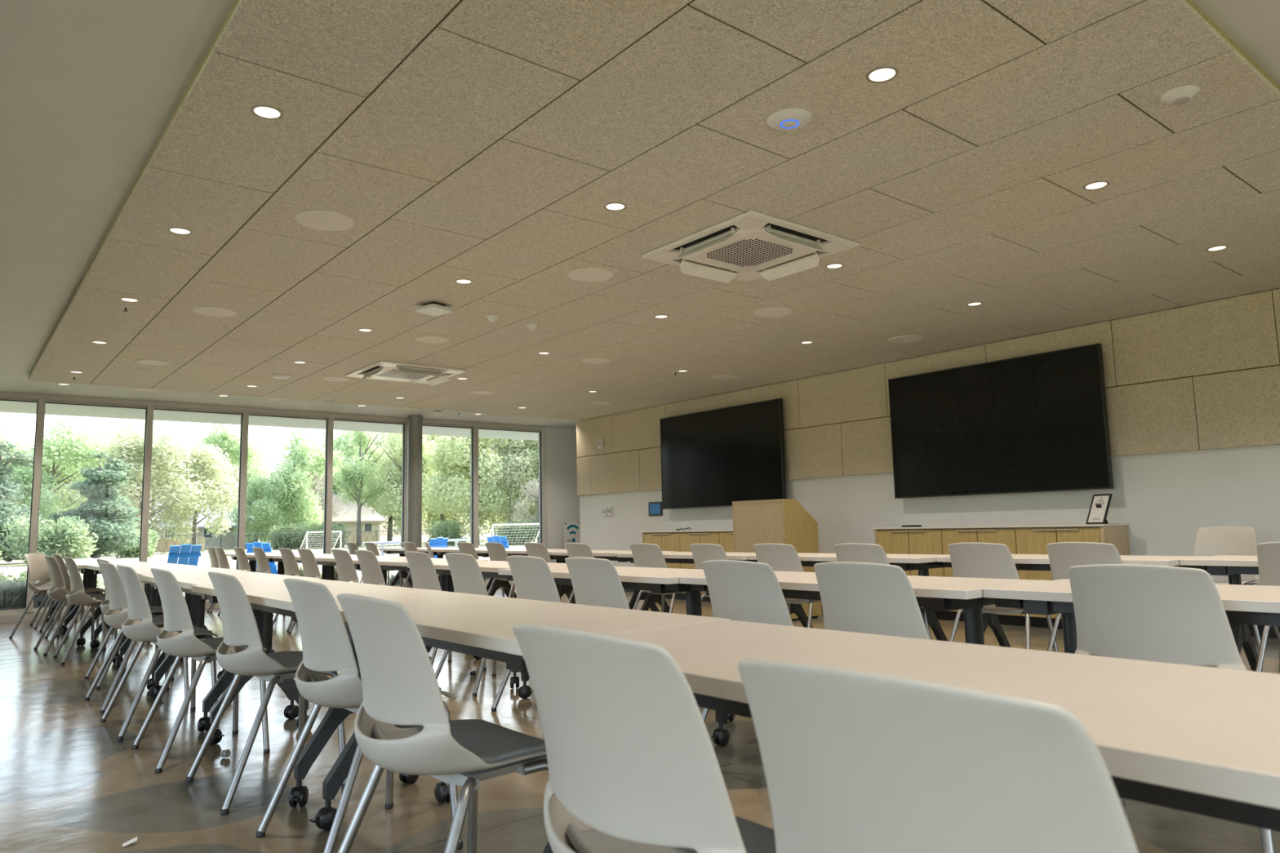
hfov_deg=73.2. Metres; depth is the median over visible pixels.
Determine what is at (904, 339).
ceiling speaker
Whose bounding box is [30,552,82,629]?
chair
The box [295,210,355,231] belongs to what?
ceiling speaker
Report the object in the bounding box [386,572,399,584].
ornamental grass
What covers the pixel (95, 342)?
recessed light
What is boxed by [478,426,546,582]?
window
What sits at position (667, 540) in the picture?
sideboard
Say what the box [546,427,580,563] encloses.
wall
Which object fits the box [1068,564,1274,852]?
chair
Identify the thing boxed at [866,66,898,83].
recessed light
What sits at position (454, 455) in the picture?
leafy tree
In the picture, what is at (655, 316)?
recessed light
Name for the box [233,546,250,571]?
chair
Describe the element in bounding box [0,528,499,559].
wire fence
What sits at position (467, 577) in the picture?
chair
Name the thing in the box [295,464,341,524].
tree
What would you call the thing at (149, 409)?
window
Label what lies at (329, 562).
folding table
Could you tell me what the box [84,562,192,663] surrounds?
folding table
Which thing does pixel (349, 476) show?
leafy tree
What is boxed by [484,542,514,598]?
chair
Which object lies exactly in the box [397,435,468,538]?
leafy tree
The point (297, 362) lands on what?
recessed light
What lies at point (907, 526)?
remote control
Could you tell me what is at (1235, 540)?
chair
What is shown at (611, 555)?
folding table
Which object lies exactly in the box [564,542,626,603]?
chair
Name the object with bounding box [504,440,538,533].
leafy tree
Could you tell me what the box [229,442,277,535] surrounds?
leafy tree
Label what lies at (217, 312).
ceiling speaker
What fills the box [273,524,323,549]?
bush
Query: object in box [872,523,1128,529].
countertop
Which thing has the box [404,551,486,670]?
chair
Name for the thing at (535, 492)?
tree
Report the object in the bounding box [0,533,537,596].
lawn
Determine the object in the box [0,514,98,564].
bush
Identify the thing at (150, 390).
ceiling speaker
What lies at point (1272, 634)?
baseboard
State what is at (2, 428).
leafy tree
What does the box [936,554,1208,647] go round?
folding table
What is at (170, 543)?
fence
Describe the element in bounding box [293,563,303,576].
ornamental grass
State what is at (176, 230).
recessed light
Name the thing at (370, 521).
house
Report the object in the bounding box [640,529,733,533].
countertop
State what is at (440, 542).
garden chair
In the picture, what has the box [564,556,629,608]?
chair
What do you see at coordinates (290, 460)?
leafy tree
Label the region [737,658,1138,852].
chair
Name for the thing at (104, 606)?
chair
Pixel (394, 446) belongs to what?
leafy tree
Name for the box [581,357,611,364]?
ceiling speaker
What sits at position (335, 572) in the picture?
ornamental grass
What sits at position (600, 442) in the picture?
fire alarm strobe
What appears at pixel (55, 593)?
chair
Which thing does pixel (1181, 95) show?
sensor
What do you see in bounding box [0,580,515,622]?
trim
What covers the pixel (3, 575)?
bush
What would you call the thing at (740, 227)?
vent
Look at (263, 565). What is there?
chair
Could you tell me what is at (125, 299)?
recessed light
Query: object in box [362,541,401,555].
patio table
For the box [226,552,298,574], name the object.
folding table
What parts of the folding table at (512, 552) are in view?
under frame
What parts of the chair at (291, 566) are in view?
leg, leg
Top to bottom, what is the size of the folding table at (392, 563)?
0.735 m
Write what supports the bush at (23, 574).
on the gravel bed
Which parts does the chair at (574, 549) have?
leg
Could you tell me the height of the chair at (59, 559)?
0.834 m
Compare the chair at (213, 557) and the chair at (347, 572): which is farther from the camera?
the chair at (213, 557)
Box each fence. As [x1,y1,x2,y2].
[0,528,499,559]
[106,536,204,554]
[338,530,378,545]
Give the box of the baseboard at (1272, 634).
[625,589,1279,638]
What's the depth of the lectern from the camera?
8.87 m
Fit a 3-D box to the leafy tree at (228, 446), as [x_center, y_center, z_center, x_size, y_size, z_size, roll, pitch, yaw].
[-42.237,5.712,88.113,8.379,13.096,8.440,1,-7,-20]
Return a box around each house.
[134,502,257,551]
[307,493,386,543]
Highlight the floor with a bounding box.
[0,586,1279,852]
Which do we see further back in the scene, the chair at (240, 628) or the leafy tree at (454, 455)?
the leafy tree at (454, 455)
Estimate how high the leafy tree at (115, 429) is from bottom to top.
11.445 m
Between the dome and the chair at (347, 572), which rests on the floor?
the chair at (347, 572)
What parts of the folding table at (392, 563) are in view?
under frame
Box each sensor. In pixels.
[486,315,497,322]
[1160,84,1199,105]
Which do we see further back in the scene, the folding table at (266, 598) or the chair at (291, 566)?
the chair at (291, 566)
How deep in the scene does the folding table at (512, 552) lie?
10.05 m
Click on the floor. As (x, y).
(68, 784)
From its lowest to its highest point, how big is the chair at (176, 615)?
0.834 m
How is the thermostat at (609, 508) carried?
attached to the wall at (1193, 391)
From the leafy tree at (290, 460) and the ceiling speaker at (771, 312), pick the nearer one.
the ceiling speaker at (771, 312)
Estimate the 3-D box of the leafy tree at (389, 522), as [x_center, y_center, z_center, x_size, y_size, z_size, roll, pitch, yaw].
[-25.327,5.500,88.298,8.921,12.810,7.999,-5,-7,26]
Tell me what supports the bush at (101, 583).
on the gravel bed
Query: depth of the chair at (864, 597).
2.93 m
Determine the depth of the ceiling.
4.41 m
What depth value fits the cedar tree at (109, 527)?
43.84 m
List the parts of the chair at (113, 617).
leg, leg, leg, leg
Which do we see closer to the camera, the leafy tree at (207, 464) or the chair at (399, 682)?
the chair at (399, 682)
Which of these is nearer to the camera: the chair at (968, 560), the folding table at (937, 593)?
the folding table at (937, 593)
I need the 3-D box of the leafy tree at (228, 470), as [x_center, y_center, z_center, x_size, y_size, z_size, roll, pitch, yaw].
[-40.891,7.231,82.234,7.134,8.654,6.382,3,-8,-31]
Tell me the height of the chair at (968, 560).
0.834 m
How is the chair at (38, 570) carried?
on the floor
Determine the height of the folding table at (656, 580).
0.735 m
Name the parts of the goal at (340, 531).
goal frame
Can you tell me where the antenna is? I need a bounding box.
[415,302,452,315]
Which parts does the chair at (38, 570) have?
leg, leg, leg, leg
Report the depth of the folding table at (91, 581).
8.40 m
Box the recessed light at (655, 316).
[653,315,668,318]
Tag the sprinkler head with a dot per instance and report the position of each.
(126, 307)
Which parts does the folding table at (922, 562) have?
under frame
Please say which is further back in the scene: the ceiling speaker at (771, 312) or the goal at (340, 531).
the goal at (340, 531)
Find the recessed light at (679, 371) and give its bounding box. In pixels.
[677,369,688,372]
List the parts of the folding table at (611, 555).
under frame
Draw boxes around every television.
[659,398,786,509]
[888,343,1113,498]
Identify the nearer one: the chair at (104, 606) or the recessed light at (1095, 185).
the recessed light at (1095, 185)
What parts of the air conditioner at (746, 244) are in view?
panel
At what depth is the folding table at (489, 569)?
5.80 m
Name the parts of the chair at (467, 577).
leg, leg, leg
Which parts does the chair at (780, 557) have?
leg, leg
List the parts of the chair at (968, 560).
leg, leg, leg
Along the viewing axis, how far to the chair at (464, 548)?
10.12 m
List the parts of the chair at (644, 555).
leg, leg, leg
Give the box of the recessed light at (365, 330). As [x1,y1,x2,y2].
[357,328,373,332]
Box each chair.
[8,553,84,638]
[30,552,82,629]
[33,555,106,656]
[44,553,106,644]
[53,556,127,665]
[84,559,173,689]
[84,561,189,714]
[100,564,219,741]
[131,568,270,773]
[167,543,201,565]
[186,571,347,815]
[204,546,218,613]
[206,546,230,615]
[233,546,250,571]
[245,542,299,573]
[252,546,285,616]
[256,577,462,852]
[272,547,300,631]
[288,548,321,634]
[331,549,359,582]
[337,593,548,852]
[346,542,362,582]
[355,550,385,585]
[364,542,402,586]
[402,542,417,587]
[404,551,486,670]
[424,542,439,577]
[428,537,448,558]
[435,552,496,697]
[457,542,504,596]
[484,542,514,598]
[486,535,509,548]
[491,555,560,711]
[511,623,776,852]
[524,542,551,562]
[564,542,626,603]
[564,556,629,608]
[629,543,685,613]
[689,543,728,602]
[701,560,793,749]
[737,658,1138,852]
[753,543,821,627]
[813,561,929,639]
[834,542,931,639]
[948,542,1058,652]
[1046,542,1123,651]
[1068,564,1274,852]
[1193,525,1279,649]
[1255,542,1279,674]
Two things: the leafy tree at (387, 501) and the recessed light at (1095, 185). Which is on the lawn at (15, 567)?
the leafy tree at (387, 501)
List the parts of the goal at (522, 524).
goal frame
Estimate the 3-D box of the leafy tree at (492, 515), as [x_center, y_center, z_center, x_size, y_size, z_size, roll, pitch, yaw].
[-13.903,5.179,79.700,7.089,10.953,7.358,-3,-7,13]
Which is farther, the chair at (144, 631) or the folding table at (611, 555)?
the folding table at (611, 555)
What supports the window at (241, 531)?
in the wall at (562, 499)
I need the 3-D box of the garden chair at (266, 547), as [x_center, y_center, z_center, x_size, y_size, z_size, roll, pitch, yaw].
[-6.673,2.557,15.486,0.704,0.969,0.792,-3,-7,12]
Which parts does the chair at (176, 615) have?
leg, leg, leg, leg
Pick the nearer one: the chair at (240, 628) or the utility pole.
the chair at (240, 628)
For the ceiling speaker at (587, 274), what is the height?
0.008 m
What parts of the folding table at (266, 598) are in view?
under frame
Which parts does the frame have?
easel leg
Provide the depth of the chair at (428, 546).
10.90 m
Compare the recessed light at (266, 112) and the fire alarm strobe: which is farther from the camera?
the fire alarm strobe
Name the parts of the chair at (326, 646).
leg, leg, leg, leg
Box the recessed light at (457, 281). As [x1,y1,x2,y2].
[454,279,472,284]
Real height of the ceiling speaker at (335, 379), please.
0.008 m
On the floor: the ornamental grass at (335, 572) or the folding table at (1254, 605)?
the folding table at (1254, 605)
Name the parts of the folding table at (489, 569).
under frame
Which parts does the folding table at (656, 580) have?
under frame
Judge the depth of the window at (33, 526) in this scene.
10.64 m
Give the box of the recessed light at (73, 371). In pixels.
[69,370,84,373]
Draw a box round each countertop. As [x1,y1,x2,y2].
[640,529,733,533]
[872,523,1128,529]
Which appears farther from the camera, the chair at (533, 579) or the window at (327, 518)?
the window at (327, 518)
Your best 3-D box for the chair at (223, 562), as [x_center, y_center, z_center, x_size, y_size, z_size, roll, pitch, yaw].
[-5.182,1.949,10.992,0.476,0.834,0.572,4,-9,-39]
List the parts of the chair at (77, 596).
leg, leg, leg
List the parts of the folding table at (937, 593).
under frame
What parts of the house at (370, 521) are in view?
pane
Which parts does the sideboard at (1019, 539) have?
door, door pull, door pull, door, door, door pull, door pull, door, door, door pull, door pull, door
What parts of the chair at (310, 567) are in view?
leg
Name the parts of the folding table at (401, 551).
under frame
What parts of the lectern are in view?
panel, panel, panel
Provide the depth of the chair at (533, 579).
4.49 m
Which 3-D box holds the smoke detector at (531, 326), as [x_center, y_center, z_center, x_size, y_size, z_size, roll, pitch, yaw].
[-0.925,-0.856,7.394,0.104,0.052,0.104,4,-9,-39]
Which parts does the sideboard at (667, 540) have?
door, door, door, door, door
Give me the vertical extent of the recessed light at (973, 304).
0.006 m
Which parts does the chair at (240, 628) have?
leg, leg, leg, leg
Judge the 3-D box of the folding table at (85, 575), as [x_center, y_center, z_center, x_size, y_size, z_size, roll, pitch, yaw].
[-6.316,1.876,9.719,0.590,0.735,1.548,4,-9,-39]
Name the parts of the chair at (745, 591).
leg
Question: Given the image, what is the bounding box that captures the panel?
[648,502,662,515]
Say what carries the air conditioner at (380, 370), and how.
attached to the ceiling
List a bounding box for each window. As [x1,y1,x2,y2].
[0,397,45,613]
[33,400,153,611]
[153,407,248,600]
[248,413,333,554]
[333,417,407,587]
[422,423,478,582]
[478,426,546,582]
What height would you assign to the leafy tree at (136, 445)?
8.308 m
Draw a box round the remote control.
[901,524,921,527]
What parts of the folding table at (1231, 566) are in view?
under frame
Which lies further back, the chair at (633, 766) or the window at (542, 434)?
the window at (542, 434)
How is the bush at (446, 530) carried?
on the lawn at (15, 567)
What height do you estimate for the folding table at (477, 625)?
0.735 m
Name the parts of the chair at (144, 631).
leg, leg, leg, leg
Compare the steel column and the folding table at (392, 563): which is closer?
the folding table at (392, 563)
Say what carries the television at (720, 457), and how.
attached to the wall at (1193, 391)
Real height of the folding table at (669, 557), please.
0.735 m
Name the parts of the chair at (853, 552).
leg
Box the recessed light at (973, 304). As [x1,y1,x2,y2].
[966,302,982,306]
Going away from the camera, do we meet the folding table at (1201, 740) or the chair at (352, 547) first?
the folding table at (1201, 740)
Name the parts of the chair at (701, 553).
leg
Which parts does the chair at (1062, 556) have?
leg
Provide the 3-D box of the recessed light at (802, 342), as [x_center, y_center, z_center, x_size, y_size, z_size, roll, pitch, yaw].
[1.624,-0.818,8.394,0.127,0.006,0.127,4,-9,-39]
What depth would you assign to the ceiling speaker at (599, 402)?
12.12 m
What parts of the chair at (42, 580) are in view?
leg, leg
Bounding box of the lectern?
[732,498,822,620]
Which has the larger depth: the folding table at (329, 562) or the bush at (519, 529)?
the bush at (519, 529)
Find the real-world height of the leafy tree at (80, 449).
9.124 m
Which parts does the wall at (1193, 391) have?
acoustic panel, acoustic panel, acoustic panel, acoustic panel, acoustic panel, acoustic panel, acoustic panel, acoustic panel, acoustic panel, acoustic panel, acoustic panel, acoustic panel, acoustic panel, acoustic panel, acoustic panel, acoustic panel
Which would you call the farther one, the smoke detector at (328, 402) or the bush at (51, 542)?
the bush at (51, 542)
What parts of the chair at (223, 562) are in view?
leg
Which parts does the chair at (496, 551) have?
leg, leg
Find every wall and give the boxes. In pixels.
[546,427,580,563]
[576,288,1279,584]
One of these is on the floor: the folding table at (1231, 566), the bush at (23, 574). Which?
the folding table at (1231, 566)
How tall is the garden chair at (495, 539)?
0.969 m
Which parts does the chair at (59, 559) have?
leg, leg, leg, leg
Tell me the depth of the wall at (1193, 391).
7.86 m
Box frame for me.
[1085,493,1112,524]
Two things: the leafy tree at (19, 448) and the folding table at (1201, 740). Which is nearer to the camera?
the folding table at (1201, 740)
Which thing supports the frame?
on the sideboard at (1019, 539)
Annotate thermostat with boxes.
[602,507,607,515]
[607,506,612,515]
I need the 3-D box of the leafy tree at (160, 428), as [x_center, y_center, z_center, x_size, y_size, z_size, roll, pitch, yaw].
[-42.856,5.511,78.294,6.816,11.254,5.030,-7,-9,39]
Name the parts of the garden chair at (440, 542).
rail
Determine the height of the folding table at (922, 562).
0.735 m
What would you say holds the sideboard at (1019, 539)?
on the floor
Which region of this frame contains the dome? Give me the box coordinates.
[271,373,290,378]
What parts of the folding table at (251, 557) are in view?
under frame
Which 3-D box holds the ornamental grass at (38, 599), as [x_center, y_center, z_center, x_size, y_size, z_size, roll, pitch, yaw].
[-7.832,2.245,11.495,1.235,0.600,1.292,-3,-7,17]
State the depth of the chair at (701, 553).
6.48 m
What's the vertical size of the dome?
0.038 m
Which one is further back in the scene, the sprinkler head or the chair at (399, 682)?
the sprinkler head
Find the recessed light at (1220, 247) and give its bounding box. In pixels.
[1205,244,1228,251]
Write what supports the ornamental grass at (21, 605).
on the gravel bed
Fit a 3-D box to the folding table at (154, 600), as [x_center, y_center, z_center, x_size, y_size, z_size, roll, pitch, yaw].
[-3.352,1.398,6.168,0.590,0.735,1.548,4,-9,-39]
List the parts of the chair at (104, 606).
leg, leg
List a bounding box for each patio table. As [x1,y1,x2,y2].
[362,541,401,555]
[448,538,470,547]
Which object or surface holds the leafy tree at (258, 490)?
on the lawn at (15, 567)
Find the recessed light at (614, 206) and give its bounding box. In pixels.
[604,202,626,211]
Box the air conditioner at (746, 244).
[641,209,859,283]
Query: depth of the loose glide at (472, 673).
5.76 m
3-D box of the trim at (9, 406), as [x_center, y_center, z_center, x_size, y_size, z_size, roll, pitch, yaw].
[-6.092,-0.268,13.474,16.600,0.250,2.130,4,-9,-39]
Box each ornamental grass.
[0,574,37,607]
[0,575,38,606]
[0,589,25,608]
[4,575,97,606]
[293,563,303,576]
[333,565,337,581]
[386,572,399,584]
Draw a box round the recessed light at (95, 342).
[91,341,107,344]
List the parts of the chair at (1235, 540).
leg, leg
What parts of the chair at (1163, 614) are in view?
leg, leg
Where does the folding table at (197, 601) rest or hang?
on the floor
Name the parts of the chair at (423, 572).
leg, leg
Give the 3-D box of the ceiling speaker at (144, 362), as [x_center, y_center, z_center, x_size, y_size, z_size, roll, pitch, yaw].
[-4.879,-0.639,8.654,0.316,0.008,0.316,4,-9,-39]
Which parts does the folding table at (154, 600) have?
under frame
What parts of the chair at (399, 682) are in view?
leg, leg, leg, leg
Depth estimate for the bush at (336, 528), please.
65.69 m
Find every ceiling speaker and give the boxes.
[131,387,160,392]
[135,359,172,365]
[192,306,237,317]
[262,397,288,401]
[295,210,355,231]
[320,376,350,382]
[395,407,417,410]
[414,335,449,343]
[469,390,494,394]
[568,267,613,281]
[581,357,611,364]
[589,400,612,404]
[711,374,737,379]
[753,306,791,317]
[888,335,922,342]
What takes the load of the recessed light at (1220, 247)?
in the ceiling
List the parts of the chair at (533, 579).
leg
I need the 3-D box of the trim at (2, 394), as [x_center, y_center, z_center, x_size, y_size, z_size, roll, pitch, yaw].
[-6.384,-0.295,11.753,11.985,0.090,0.160,4,-9,-39]
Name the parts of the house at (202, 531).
pane, pane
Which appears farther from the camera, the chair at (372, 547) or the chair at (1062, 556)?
the chair at (372, 547)
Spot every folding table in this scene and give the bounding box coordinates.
[46,558,118,632]
[61,560,144,645]
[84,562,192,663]
[115,565,246,689]
[141,570,320,732]
[191,578,447,808]
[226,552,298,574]
[266,553,354,617]
[291,591,730,852]
[296,555,405,580]
[351,557,488,591]
[378,546,455,587]
[407,560,566,688]
[423,547,511,597]
[475,548,575,604]
[497,565,735,721]
[523,619,1279,831]
[547,550,675,612]
[617,551,755,613]
[680,571,1049,745]
[748,552,950,641]
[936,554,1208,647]
[982,578,1279,653]
[1179,555,1262,672]
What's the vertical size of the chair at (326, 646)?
0.834 m
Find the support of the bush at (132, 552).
on the lawn at (15, 567)
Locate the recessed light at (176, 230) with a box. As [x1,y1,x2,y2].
[167,226,192,235]
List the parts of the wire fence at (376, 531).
fence post, fence post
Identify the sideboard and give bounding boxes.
[640,529,733,601]
[872,523,1130,629]
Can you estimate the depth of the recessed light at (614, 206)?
4.72 m
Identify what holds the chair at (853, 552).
on the floor
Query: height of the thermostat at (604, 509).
0.135 m
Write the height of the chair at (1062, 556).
0.834 m
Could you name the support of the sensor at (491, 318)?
attached to the ceiling
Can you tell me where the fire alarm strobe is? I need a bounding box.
[597,439,603,449]
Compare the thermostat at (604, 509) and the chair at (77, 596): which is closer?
the chair at (77, 596)
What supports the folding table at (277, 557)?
on the floor
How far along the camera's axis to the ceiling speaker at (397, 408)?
12.74 m
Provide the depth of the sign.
15.35 m
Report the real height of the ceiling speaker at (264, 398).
0.008 m
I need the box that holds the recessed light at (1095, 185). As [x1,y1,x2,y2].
[1083,180,1109,190]
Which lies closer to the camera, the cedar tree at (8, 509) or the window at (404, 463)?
the window at (404, 463)
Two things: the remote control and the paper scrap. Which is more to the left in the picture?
the paper scrap
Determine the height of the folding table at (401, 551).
0.735 m
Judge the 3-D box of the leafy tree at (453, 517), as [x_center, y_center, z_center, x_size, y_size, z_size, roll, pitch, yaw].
[-19.955,6.160,91.652,7.999,12.032,8.921,3,-8,-33]
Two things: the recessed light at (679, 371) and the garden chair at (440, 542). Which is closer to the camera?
the recessed light at (679, 371)
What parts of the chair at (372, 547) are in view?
leg, leg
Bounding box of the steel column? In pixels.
[406,414,422,587]
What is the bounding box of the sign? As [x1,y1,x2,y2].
[564,522,580,549]
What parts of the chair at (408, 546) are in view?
leg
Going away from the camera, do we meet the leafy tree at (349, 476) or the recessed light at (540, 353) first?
the recessed light at (540, 353)
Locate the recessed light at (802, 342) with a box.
[800,341,813,343]
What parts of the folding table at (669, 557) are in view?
under frame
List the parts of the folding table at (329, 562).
under frame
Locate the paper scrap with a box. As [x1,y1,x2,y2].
[122,836,137,847]
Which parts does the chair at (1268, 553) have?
leg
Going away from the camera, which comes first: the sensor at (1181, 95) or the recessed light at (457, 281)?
the sensor at (1181, 95)
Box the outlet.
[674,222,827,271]
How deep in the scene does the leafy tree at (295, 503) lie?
72.28 m
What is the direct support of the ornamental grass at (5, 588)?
on the gravel bed
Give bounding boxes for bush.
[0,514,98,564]
[0,570,39,585]
[0,574,8,586]
[82,576,104,593]
[114,528,160,558]
[266,522,309,549]
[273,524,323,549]
[307,522,350,548]
[426,519,467,545]
[493,519,539,545]
[533,522,539,542]
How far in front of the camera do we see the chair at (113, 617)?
5.05 m
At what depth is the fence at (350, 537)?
75.12 m
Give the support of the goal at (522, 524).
on the lawn at (15, 567)
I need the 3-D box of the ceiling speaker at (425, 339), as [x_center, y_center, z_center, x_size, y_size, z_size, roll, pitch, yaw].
[-1.903,-0.794,7.898,0.316,0.008,0.316,4,-9,-39]
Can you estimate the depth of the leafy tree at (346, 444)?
83.49 m
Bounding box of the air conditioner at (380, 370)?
[345,360,466,386]
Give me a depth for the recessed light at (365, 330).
7.47 m
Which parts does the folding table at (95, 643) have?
under frame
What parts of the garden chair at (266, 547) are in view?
rail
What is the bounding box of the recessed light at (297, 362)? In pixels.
[293,360,306,364]
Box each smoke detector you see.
[324,400,333,404]
[525,322,537,329]
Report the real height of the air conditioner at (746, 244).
0.092 m
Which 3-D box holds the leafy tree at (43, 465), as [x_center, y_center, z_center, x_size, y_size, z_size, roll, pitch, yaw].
[-44.500,4.903,68.587,8.921,10.296,7.999,-2,-7,7]
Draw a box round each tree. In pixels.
[0,417,13,472]
[0,435,61,506]
[0,440,46,562]
[5,415,113,532]
[18,426,132,511]
[47,452,140,558]
[62,426,207,542]
[83,422,171,520]
[123,450,165,530]
[150,426,193,502]
[150,440,238,545]
[192,423,270,517]
[195,462,250,511]
[225,473,284,543]
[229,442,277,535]
[252,427,340,529]
[274,459,319,515]
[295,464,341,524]
[308,430,391,524]
[333,431,392,546]
[358,431,401,541]
[368,432,439,546]
[379,446,444,529]
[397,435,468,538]
[422,435,516,545]
[434,435,466,528]
[460,442,527,536]
[466,437,538,543]
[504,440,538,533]
[510,478,539,542]
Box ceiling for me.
[0,0,1279,429]
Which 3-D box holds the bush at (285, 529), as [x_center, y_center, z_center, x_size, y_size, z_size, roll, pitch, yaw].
[-25.822,8.344,63.692,3.588,2.481,2.598,-3,-7,17]
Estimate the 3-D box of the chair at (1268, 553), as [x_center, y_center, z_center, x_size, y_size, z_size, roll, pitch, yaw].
[3.268,0.962,4.117,0.476,0.834,0.572,4,-9,-39]
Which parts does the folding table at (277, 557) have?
under frame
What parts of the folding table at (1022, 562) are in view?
under frame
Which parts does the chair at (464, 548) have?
leg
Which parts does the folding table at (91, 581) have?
under frame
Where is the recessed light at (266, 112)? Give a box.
[250,104,283,119]
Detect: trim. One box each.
[0,391,546,431]
[0,400,538,440]
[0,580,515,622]
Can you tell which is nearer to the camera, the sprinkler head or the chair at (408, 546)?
the sprinkler head
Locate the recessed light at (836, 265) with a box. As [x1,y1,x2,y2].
[825,262,844,268]
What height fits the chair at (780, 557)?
0.834 m
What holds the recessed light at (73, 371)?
in the ceiling
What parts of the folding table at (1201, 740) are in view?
under frame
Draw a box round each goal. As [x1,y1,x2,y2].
[297,530,342,553]
[482,523,539,559]
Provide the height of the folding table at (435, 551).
0.735 m
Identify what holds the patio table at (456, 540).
on the lawn at (15, 567)
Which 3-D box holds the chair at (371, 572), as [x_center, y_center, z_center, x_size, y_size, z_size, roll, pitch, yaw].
[-2.075,1.421,7.045,0.476,0.834,0.572,4,-9,-39]
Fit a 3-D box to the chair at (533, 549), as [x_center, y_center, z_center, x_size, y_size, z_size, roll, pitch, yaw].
[-0.916,1.599,8.799,0.476,0.834,0.572,4,-9,-39]
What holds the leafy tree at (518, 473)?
on the lawn at (15, 567)
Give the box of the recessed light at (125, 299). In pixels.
[120,297,139,302]
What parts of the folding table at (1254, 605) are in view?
under frame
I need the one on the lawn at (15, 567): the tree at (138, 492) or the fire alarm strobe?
the tree at (138, 492)
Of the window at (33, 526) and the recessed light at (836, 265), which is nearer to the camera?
the recessed light at (836, 265)
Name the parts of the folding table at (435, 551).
under frame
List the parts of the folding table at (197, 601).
under frame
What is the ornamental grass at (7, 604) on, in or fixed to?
on the gravel bed
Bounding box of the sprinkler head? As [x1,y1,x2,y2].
[120,305,131,311]
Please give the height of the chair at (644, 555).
0.834 m
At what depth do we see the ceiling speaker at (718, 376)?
10.22 m
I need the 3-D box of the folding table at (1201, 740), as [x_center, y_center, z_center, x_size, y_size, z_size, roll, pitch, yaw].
[0.481,0.750,1.324,0.590,0.735,1.548,4,-9,-39]
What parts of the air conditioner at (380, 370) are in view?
panel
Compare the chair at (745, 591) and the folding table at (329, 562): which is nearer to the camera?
the chair at (745, 591)
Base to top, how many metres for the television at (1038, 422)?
1.292 m
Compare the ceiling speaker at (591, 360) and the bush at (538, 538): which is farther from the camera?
the bush at (538, 538)
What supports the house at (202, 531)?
on the lawn at (15, 567)
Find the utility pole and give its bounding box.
[219,507,222,547]
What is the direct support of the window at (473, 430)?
in the wall at (562, 499)
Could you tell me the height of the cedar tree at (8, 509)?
5.959 m
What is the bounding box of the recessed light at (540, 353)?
[537,351,550,354]
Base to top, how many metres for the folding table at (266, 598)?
0.735 m
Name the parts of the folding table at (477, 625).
under frame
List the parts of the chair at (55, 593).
leg, leg, leg, leg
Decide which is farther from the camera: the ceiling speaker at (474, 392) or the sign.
the sign
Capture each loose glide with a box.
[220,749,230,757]
[470,671,475,675]
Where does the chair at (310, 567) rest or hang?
on the floor

